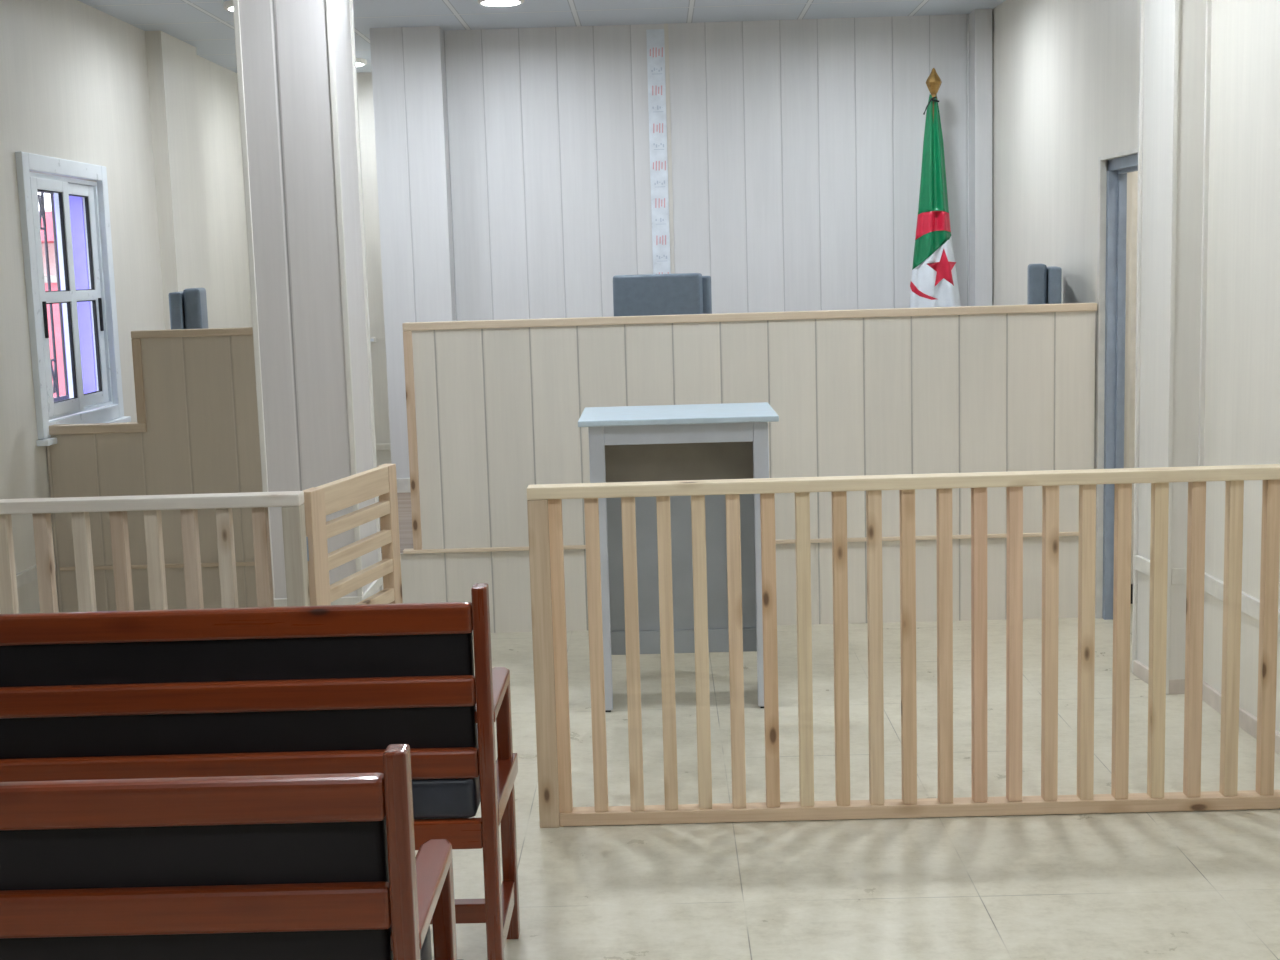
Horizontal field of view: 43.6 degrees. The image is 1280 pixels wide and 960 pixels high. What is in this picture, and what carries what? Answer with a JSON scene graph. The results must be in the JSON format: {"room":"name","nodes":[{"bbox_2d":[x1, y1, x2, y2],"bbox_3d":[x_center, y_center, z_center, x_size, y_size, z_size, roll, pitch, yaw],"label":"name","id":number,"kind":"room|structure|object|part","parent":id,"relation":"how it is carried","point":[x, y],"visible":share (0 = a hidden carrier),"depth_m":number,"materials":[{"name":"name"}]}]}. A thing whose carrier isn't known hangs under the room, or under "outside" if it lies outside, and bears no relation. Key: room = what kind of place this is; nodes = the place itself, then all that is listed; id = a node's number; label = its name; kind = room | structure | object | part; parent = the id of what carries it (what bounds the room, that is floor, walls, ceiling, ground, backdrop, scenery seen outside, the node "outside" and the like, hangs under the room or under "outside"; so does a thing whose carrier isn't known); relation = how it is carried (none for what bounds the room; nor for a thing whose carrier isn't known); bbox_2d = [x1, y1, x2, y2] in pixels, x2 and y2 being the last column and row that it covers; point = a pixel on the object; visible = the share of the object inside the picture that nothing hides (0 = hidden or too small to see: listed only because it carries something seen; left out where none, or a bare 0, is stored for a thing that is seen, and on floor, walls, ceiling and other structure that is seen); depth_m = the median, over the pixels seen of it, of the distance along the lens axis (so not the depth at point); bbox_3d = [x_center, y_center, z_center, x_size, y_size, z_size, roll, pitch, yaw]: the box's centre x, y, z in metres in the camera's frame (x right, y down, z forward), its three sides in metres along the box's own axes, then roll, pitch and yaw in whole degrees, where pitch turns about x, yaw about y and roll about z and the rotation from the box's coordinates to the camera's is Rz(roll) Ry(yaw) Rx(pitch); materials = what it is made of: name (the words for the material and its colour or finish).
{"room":"courtroom","nodes":[
{"label":"courtroom","id":0,"kind":"room"},
{"bbox_2d":[0,0,251,613],"bbox_3d":[-2.732,-0.185,3.030,0.305,2.920,16.000,-2,8,1],"label":"wall","id":1,"kind":"structure","parent":0,"point":[79,82],"depth_m":8.07,"materials":[{"name":"beige paint"}]},
{"bbox_2d":[16,557,55,588],"bbox_3d":[-2.647,1.155,1.206,0.017,0.055,11.830,-2,8,1],"label":"trim","id":2,"kind":"structure","parent":1,"relation":"attached to","point":[29,575],"depth_m":6.75,"materials":[{"name":"beige wood"}]},
{"bbox_2d":[37,191,60,290],"bbox_3d":[-2.789,-1.121,7.521,0.026,0.461,0.198,-2,8,1],"label":"bars","id":3,"kind":"object","parent":1,"relation":"in","point":[42,215],"depth_m":7.54,"materials":[{"name":"metal"}]},
{"bbox_2d":[49,303,69,401],"bbox_3d":[-2.774,-0.606,7.592,0.026,0.456,0.203,-2,8,1],"label":"bars","id":4,"kind":"object","parent":1,"relation":"in","point":[54,373],"depth_m":7.61,"materials":[{"name":"metal"}]},
{"bbox_2d":[15,151,130,445],"bbox_3d":[-2.617,-0.840,7.380,0.097,1.255,1.100,-2,8,1],"label":"window","id":5,"kind":"structure","parent":1,"relation":"in","point":[102,295],"depth_m":7.35,"materials":[{"name":"plastic"}]},
{"bbox_3d":[-2.602,-0.701,7.003,0.014,0.160,0.018,-2,8,1],"label":"handle","id":6,"kind":"part","parent":5,"relation":"part of","materials":[{"name":"rubber"}]},
{"bbox_3d":[-2.620,-0.820,7.179,0.026,1.042,0.445,-2,8,1],"label":"sash","id":7,"kind":"part","parent":5,"relation":"part of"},
{"bbox_3d":[-2.645,-0.874,7.585,0.026,1.042,0.455,-2,8,1],"label":"sash","id":8,"kind":"part","parent":5,"relation":"part of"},
{"bbox_3d":[-2.578,-0.232,7.461,0.055,0.028,1.100,-2,8,1],"label":"sill","id":9,"kind":"part","parent":5,"relation":"part of","materials":[{"name":"beige wood"}]},
{"bbox_3d":[-2.623,-0.805,7.784,0.014,0.160,0.018,-2,8,1],"label":"handle","id":10,"kind":"part","parent":5,"relation":"part of","materials":[{"name":"rubber"}]},
{"bbox_2d":[239,0,379,598],"bbox_3d":[-1.202,-0.610,5.868,0.319,2.920,0.410,-2,8,1],"label":"pillar","id":11,"kind":"structure","parent":0,"point":[284,43],"depth_m":5.66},
{"bbox_2d":[274,577,382,606],"bbox_3d":[-1.165,0.417,6.000,0.331,0.037,0.422,-2,8,1],"label":"trim","id":12,"kind":"structure","parent":11,"relation":"attached to","point":[376,584],"depth_m":5.79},
{"bbox_2d":[357,72,390,496],"bbox_3d":[-1.930,-1.154,10.081,1.330,2.920,1.750,-2,8,1],"label":"wall","id":13,"kind":"structure","parent":0,"point":[364,80],"depth_m":10.77,"materials":[{"name":"white paint"}]},
{"bbox_2d":[370,337,375,342],"bbox_3d":[-1.819,-0.948,10.831,0.064,0.036,0.016,-2,8,1],"label":"light switch","id":14,"kind":"object","parent":13,"relation":"attached to","point":[372,339],"visible":0.58,"depth_m":10.82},
{"bbox_2d":[376,444,390,450],"bbox_3d":[-1.962,-0.220,10.931,1.170,0.045,0.014,-2,8,1],"label":"trim","id":15,"kind":"structure","parent":13,"relation":"attached to","point":[378,446],"depth_m":10.92,"materials":[{"name":"beige wood"}]},
{"bbox_2d":[78,0,1005,72],"bbox_3d":[0.189,-1.762,2.713,6.400,0.120,16.150,-2,8,1],"label":"ceiling","id":16,"kind":"structure","parent":0,"point":[205,25],"depth_m":8.39,"materials":[{"name":"paint"}]},
{"bbox_2d":[223,0,232,11],"bbox_3d":[-1.908,-2.304,7.782,0.232,0.032,0.232,-2,8,1],"label":"recessed light","id":17,"kind":"object","parent":16,"relation":"in","point":[228,5],"visible":0.22,"depth_m":7.71,"materials":[{"name":"white"}]},
{"bbox_2d":[356,58,366,66],"bbox_3d":[-1.816,-2.599,9.961,0.232,0.032,0.232,-2,8,1],"label":"recessed light","id":18,"kind":"object","parent":16,"relation":"in","point":[360,62],"visible":0.27,"depth_m":9.92,"materials":[{"name":"white"}]},
{"bbox_2d":[477,0,523,6],"bbox_3d":[-0.680,-2.344,7.815,0.232,0.032,0.232,-2,8,1],"label":"recessed light","id":19,"kind":"object","parent":16,"relation":"in","point":[491,3],"visible":1,"depth_m":7.84,"materials":[{"name":"white plastic"}]},
{"bbox_2d":[485,0,517,3],"bbox_3d":[-0.680,-2.342,7.815,0.181,0.017,0.181,-2,8,1],"label":"diffuser","id":20,"kind":"object","parent":19,"relation":"attached to","point":[486,1],"depth_m":7.82,"materials":[{"name":"white plastic"}]},
{"bbox_2d":[370,9,991,477],"bbox_3d":[0.384,-1.080,9.023,3.620,2.920,0.320,-2,8,1],"label":"wall","id":21,"kind":"structure","parent":0,"point":[513,164],"depth_m":8.92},
{"bbox_2d":[397,478,410,492],"bbox_3d":[0.244,-0.024,9.083,3.240,0.080,0.185,-2,8,1],"label":"baseboard","id":22,"kind":"structure","parent":21,"relation":"attached to","point":[403,484],"depth_m":9.01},
{"bbox_2d":[646,29,670,273],"bbox_3d":[0.121,-1.241,9.006,0.099,2.520,0.016,-2,8,1],"label":"banner","id":23,"kind":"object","parent":21,"relation":"attached to","point":[658,155],"depth_m":8.92,"materials":[{"name":"white fabric"}]},
{"bbox_2d":[651,67,666,258],"bbox_3d":[0.126,-1.146,9.012,0.060,2.296,0.001,-2,8,1],"label":"print","id":24,"kind":"object","parent":21,"relation":"attached to","point":[658,81],"depth_m":8.93},
{"bbox_2d":[664,23,674,273],"bbox_3d":[0.181,-1.259,9.009,0.023,2.550,0.005,-2,8,1],"label":"trim","id":25,"kind":"structure","parent":21,"relation":"attached to","point":[666,36],"depth_m":8.93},
{"bbox_2d":[415,604,1279,959],"bbox_3d":[0.277,1.250,3.117,6.400,0.120,16.150,-2,8,1],"label":"floor","id":26,"kind":"structure","parent":0,"point":[1172,885],"depth_m":4.39,"materials":[{"name":"tile"}]},
{"bbox_2d":[46,327,262,611],"bbox_3d":[-2.000,0.019,7.139,1.195,1.382,0.234,-2,8,1],"label":"desk","id":27,"kind":"object","parent":26,"relation":"on","point":[196,428],"visible":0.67,"depth_m":7.02,"materials":[{"name":"brown wood"}]},
{"bbox_2d":[0,491,309,613],"bbox_3d":[-1.763,0.549,4.602,1.640,0.992,0.072,-2,8,1],"label":"railing fence","id":28,"kind":"object","parent":26,"relation":"on","point":[291,502],"visible":0.39,"depth_m":4.53,"materials":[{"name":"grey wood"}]},
{"bbox_3d":[-1.777,0.075,4.538,1.640,0.035,0.072,-2,8,1],"label":"rail","id":29,"kind":"part","parent":28,"relation":"part of","materials":[{"name":"grey wood"}]},
{"bbox_3d":[-0.969,0.545,4.592,0.052,0.957,0.066,-2,8,1],"label":"post","id":30,"kind":"part","parent":28,"relation":"part of","materials":[{"name":"brown wood"}]},
{"bbox_2d":[303,464,402,605],"bbox_3d":[-0.877,0.455,4.947,0.040,0.935,0.668,0,8,14],"label":"gate","id":31,"kind":"object","parent":28,"relation":"attached to","point":[321,501],"visible":0.51,"depth_m":4.89,"materials":[{"name":"brown wood"}]},
{"bbox_3d":[-0.880,0.030,4.917,0.030,0.085,0.488,0,8,14],"label":"rail","id":32,"kind":"part","parent":31,"relation":"part of","materials":[{"name":"brown wood"}]},
{"bbox_2d":[0,744,456,959],"bbox_3d":[-1.234,0.841,2.507,1.870,0.940,0.430,-2,8,1],"label":"bench","id":33,"kind":"object","parent":26,"relation":"on","point":[305,866],"visible":1,"depth_m":2.26,"materials":[{"name":"brown wood"}]},
{"bbox_3d":[-1.248,0.469,2.260,1.784,0.066,0.032,-2,8,1],"label":"rail","id":34,"kind":"part","parent":33,"relation":"part of","materials":[{"name":"brown wood"}]},
{"bbox_3d":[-1.243,0.627,2.281,1.784,0.065,0.032,-2,8,1],"label":"rail","id":35,"kind":"part","parent":33,"relation":"part of","materials":[{"name":"brown wood"}]},
{"bbox_3d":[-0.328,0.841,2.305,0.033,0.940,0.048,-2,8,1],"label":"post","id":36,"kind":"part","parent":33,"relation":"part of","materials":[{"name":"brown wood"}]},
{"bbox_3d":[-0.340,0.639,2.489,0.054,0.028,0.387,-2,8,1],"label":"armrest","id":37,"kind":"part","parent":33,"relation":"part of","materials":[{"name":"brown wood"}]},
{"bbox_2d":[420,925,431,959],"bbox_3d":[-1.234,0.834,2.511,1.763,0.094,0.420,-2,8,1],"label":"seat cushion","id":38,"kind":"object","parent":33,"relation":"on","point":[425,952],"depth_m":2.65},
{"bbox_3d":[-0.320,0.944,2.690,0.033,0.634,0.046,-2,8,1],"label":"leg","id":39,"kind":"part","parent":33,"relation":"part of","materials":[{"name":"brown wood"}]},
{"bbox_2d":[0,583,519,959],"bbox_3d":[-1.232,0.687,3.651,1.870,0.940,0.430,-2,8,1],"label":"bench","id":40,"kind":"object","parent":26,"relation":"on","point":[325,689],"visible":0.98,"depth_m":3.42,"materials":[{"name":"brown wood"}]},
{"bbox_3d":[-1.245,0.316,3.405,1.784,0.066,0.032,-2,8,1],"label":"rail","id":41,"kind":"part","parent":40,"relation":"part of","materials":[{"name":"brown wood"}]},
{"bbox_3d":[-1.241,0.474,3.426,1.784,0.065,0.032,-2,8,1],"label":"rail","id":42,"kind":"part","parent":40,"relation":"part of","materials":[{"name":"brown wood"}]},
{"bbox_3d":[-1.236,0.631,3.447,1.784,0.064,0.032,-2,8,1],"label":"rail","id":43,"kind":"part","parent":40,"relation":"part of","materials":[{"name":"brown wood"}]},
{"bbox_2d":[412,733,479,818],"bbox_3d":[-1.231,0.681,3.656,1.763,0.094,0.420,-2,8,1],"label":"seat cushion","id":44,"kind":"object","parent":40,"relation":"on","point":[452,794],"depth_m":3.44,"materials":[{"name":"black leather"}]},
{"bbox_3d":[-0.326,0.688,3.450,0.033,0.940,0.048,-2,8,1],"label":"post","id":45,"kind":"part","parent":40,"relation":"part of","materials":[{"name":"brown wood"}]},
{"bbox_3d":[-0.337,0.486,3.634,0.054,0.028,0.387,-2,8,1],"label":"armrest","id":46,"kind":"part","parent":40,"relation":"part of","materials":[{"name":"brown wood"}]},
{"bbox_3d":[-0.319,0.705,3.663,0.046,0.049,0.375,-2,8,1],"label":"rail","id":47,"kind":"part","parent":40,"relation":"part of","materials":[{"name":"brown wood"}]},
{"bbox_3d":[-0.317,0.790,3.835,0.033,0.634,0.046,-2,8,1],"label":"leg","id":48,"kind":"part","parent":40,"relation":"part of","materials":[{"name":"brown wood"}]},
{"bbox_2d":[578,402,778,711],"bbox_3d":[0.152,0.276,5.941,0.704,1.066,0.555,-2,8,1],"label":"lectern","id":49,"kind":"object","parent":26,"relation":"on","point":[726,440],"visible":0.82,"depth_m":6.00,"materials":[{"name":"grey paint"}]},
{"bbox_3d":[0.142,-0.112,6.001,0.592,0.270,0.022,-2,8,1],"label":"panel","id":50,"kind":"part","parent":49,"relation":"part of","materials":[{"name":"beige wood"}]},
{"bbox_3d":[0.155,0.338,6.063,0.592,0.640,0.020,-2,8,1],"label":"panel","id":51,"kind":"part","parent":49,"relation":"part of","materials":[{"name":"grey wood"}]},
{"bbox_3d":[0.163,0.613,6.082,0.592,0.090,0.015,-2,8,1],"label":"rail","id":52,"kind":"part","parent":49,"relation":"part of","materials":[{"name":"grey wood"}]},
{"bbox_2d":[380,492,1078,632],"bbox_3d":[0.318,0.328,8.136,3.395,0.370,2.135,-2,8,1],"label":"platform","id":53,"kind":"object","parent":26,"relation":"on","point":[426,577],"depth_m":7.08,"materials":[{"name":"brown laminate"}]},
{"bbox_2d":[613,273,711,315],"bbox_3d":[0.054,-0.412,7.858,0.583,1.184,0.672,1,8,18],"label":"office chair","id":54,"kind":"object","parent":53,"relation":"on","point":[681,293],"visible":0.07,"depth_m":7.91,"materials":[{"name":"grey fabric"}]},
{"bbox_2d":[402,303,1096,553],"bbox_3d":[0.463,-0.242,7.149,3.043,1.013,0.376,-2,8,1],"label":"desk","id":55,"kind":"object","parent":53,"relation":"on","point":[495,408],"visible":0.87,"depth_m":6.96,"materials":[{"name":"brown wood"}]},
{"bbox_2d":[910,68,960,307],"bbox_3d":[1.602,-1.098,8.696,0.310,2.232,0.310,-2,8,1],"label":"flag","id":56,"kind":"object","parent":53,"relation":"on","point":[934,282],"visible":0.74,"depth_m":8.62,"materials":[{"name":"green fabric"}]},
{"bbox_3d":[1.554,-1.999,8.540,0.087,0.096,0.019,-2,8,1],"label":"cord","id":57,"kind":"part","parent":56,"relation":"part of","materials":[{"name":"black fabric"}]},
{"bbox_2d":[1027,264,1061,304],"bbox_3d":[1.652,-0.390,7.340,0.672,1.184,0.583,0,8,13],"label":"office chair","id":58,"kind":"object","parent":53,"relation":"on","point":[1044,283],"visible":0.08,"depth_m":7.02,"materials":[{"name":"grey fabric"}]},
{"bbox_2d":[1027,264,1046,304],"bbox_3d":[1.802,-0.686,7.266,0.076,0.585,0.450,0,8,13],"label":"backrest cushion","id":59,"kind":"object","parent":58,"relation":"on","point":[1037,273],"depth_m":7.02,"materials":[{"name":"grey fabric"}]},
{"bbox_2d":[527,464,1279,827],"bbox_3d":[0.854,0.477,4.566,2.315,0.992,0.072,-2,8,1],"label":"railing fence","id":60,"kind":"object","parent":26,"relation":"on","point":[544,501],"visible":1,"depth_m":4.55,"materials":[{"name":"brown wood"}]},
{"bbox_3d":[-0.274,0.526,4.583,0.058,0.957,0.066,-2,8,1],"label":"post","id":61,"kind":"part","parent":60,"relation":"part of","materials":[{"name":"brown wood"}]},
{"bbox_3d":[0.840,0.003,4.502,2.315,0.035,0.072,-2,8,1],"label":"rail","id":62,"kind":"part","parent":60,"relation":"part of","materials":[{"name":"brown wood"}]},
{"bbox_3d":[0.896,0.947,4.629,2.257,0.038,0.060,-2,8,1],"label":"rail","id":63,"kind":"part","parent":60,"relation":"part of","materials":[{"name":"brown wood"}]},
{"bbox_2d":[1129,171,1141,583],"bbox_3d":[2.791,-0.724,5.838,1.340,2.920,2.920,-2,8,1],"label":"wall","id":64,"kind":"structure","parent":0,"point":[1135,173],"depth_m":7.18,"materials":[{"name":"beige paint"}]},
{"bbox_2d":[1131,584,1132,603],"bbox_3d":[2.771,0.507,7.318,1.190,0.090,0.015,-2,8,1],"label":"baseboard","id":65,"kind":"structure","parent":64,"relation":"attached to","point":[1131,584],"depth_m":7.32,"materials":[{"name":"rubber"}]},
{"bbox_2d":[992,0,1279,732],"bbox_3d":[2.053,-0.190,2.023,0.179,2.920,14.102,-2,8,0],"label":"wall","id":66,"kind":"structure","parent":0,"point":[1065,73],"depth_m":5.66,"materials":[{"name":"beige paint"}]},
{"bbox_2d":[233,0,1211,694],"bbox_3d":[0.310,-0.651,5.843,3.365,2.920,0.431,-2,8,1],"label":"trim","id":67,"kind":"structure","parent":66,"relation":"attached to","point":[329,11],"depth_m":5.66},
{"bbox_2d":[1095,148,1142,619],"bbox_3d":[2.030,-0.326,6.500,0.105,2.000,0.920,-2,8,1],"label":"door frame","id":68,"kind":"structure","parent":66,"relation":"in","point":[1112,183],"depth_m":6.88,"materials":[{"name":"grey metal"}]},
{"bbox_2d":[1133,660,1279,754],"bbox_3d":[2.018,1.429,0.713,0.156,0.062,10.872,-2,8,0],"label":"baseboard","id":69,"kind":"structure","parent":66,"relation":"attached to","point":[1211,696],"depth_m":5.63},
{"bbox_2d":[1135,555,1279,631],"bbox_3d":[2.008,1.034,0.660,0.154,0.070,10.872,-2,8,0],"label":"trim","id":70,"kind":"structure","parent":66,"relation":"attached to","point":[1213,586],"depth_m":5.60,"materials":[{"name":"beige wood"}]},
{"bbox_2d":[1136,0,1205,678],"bbox_3d":[1.919,-0.689,5.771,0.136,2.920,0.300,-2,8,1],"label":"pillar","id":71,"kind":"structure","parent":0,"point":[1158,14],"depth_m":5.70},
{"bbox_3d":[-2.002,0.411,8.026,1.145,0.370,1.780,-2,8,1],"label":"platform","id":72,"kind":"object","parent":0,"visible":0},
{"bbox_2d":[168,288,207,329],"bbox_3d":[-1.920,-0.325,7.640,0.672,1.184,0.583,-3,8,-11],"label":"office chair","id":73,"kind":"object","parent":72,"relation":"on","point":[187,307],"visible":0.1,"depth_m":7.32,"materials":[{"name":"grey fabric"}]},
{"bbox_2d":[183,288,207,328],"bbox_3d":[-2.087,-0.613,7.567,0.076,0.585,0.450,-3,8,-11],"label":"backrest cushion","id":74,"kind":"object","parent":73,"relation":"on","point":[195,316],"depth_m":7.33,"materials":[{"name":"grey fabric"}]},
{"label":"outside","id":75,"kind":"structure","parent":0,"visible":0},
{"bbox_3d":[-21.155,-0.674,24.338,37.080,0.200,72.000,-2,8,1],"label":"ground","id":76,"kind":"structure","parent":75,"visible":0},
{"bbox_2d":[40,211,65,396],"bbox_3d":[-9.097,-1.669,18.509,10.400,2.620,6.050,-2,8,1],"label":"building","id":77,"kind":"structure","parent":76,"relation":"on","point":[49,225],"depth_m":15.55,"materials":[{"name":"concrete"}]}
]}

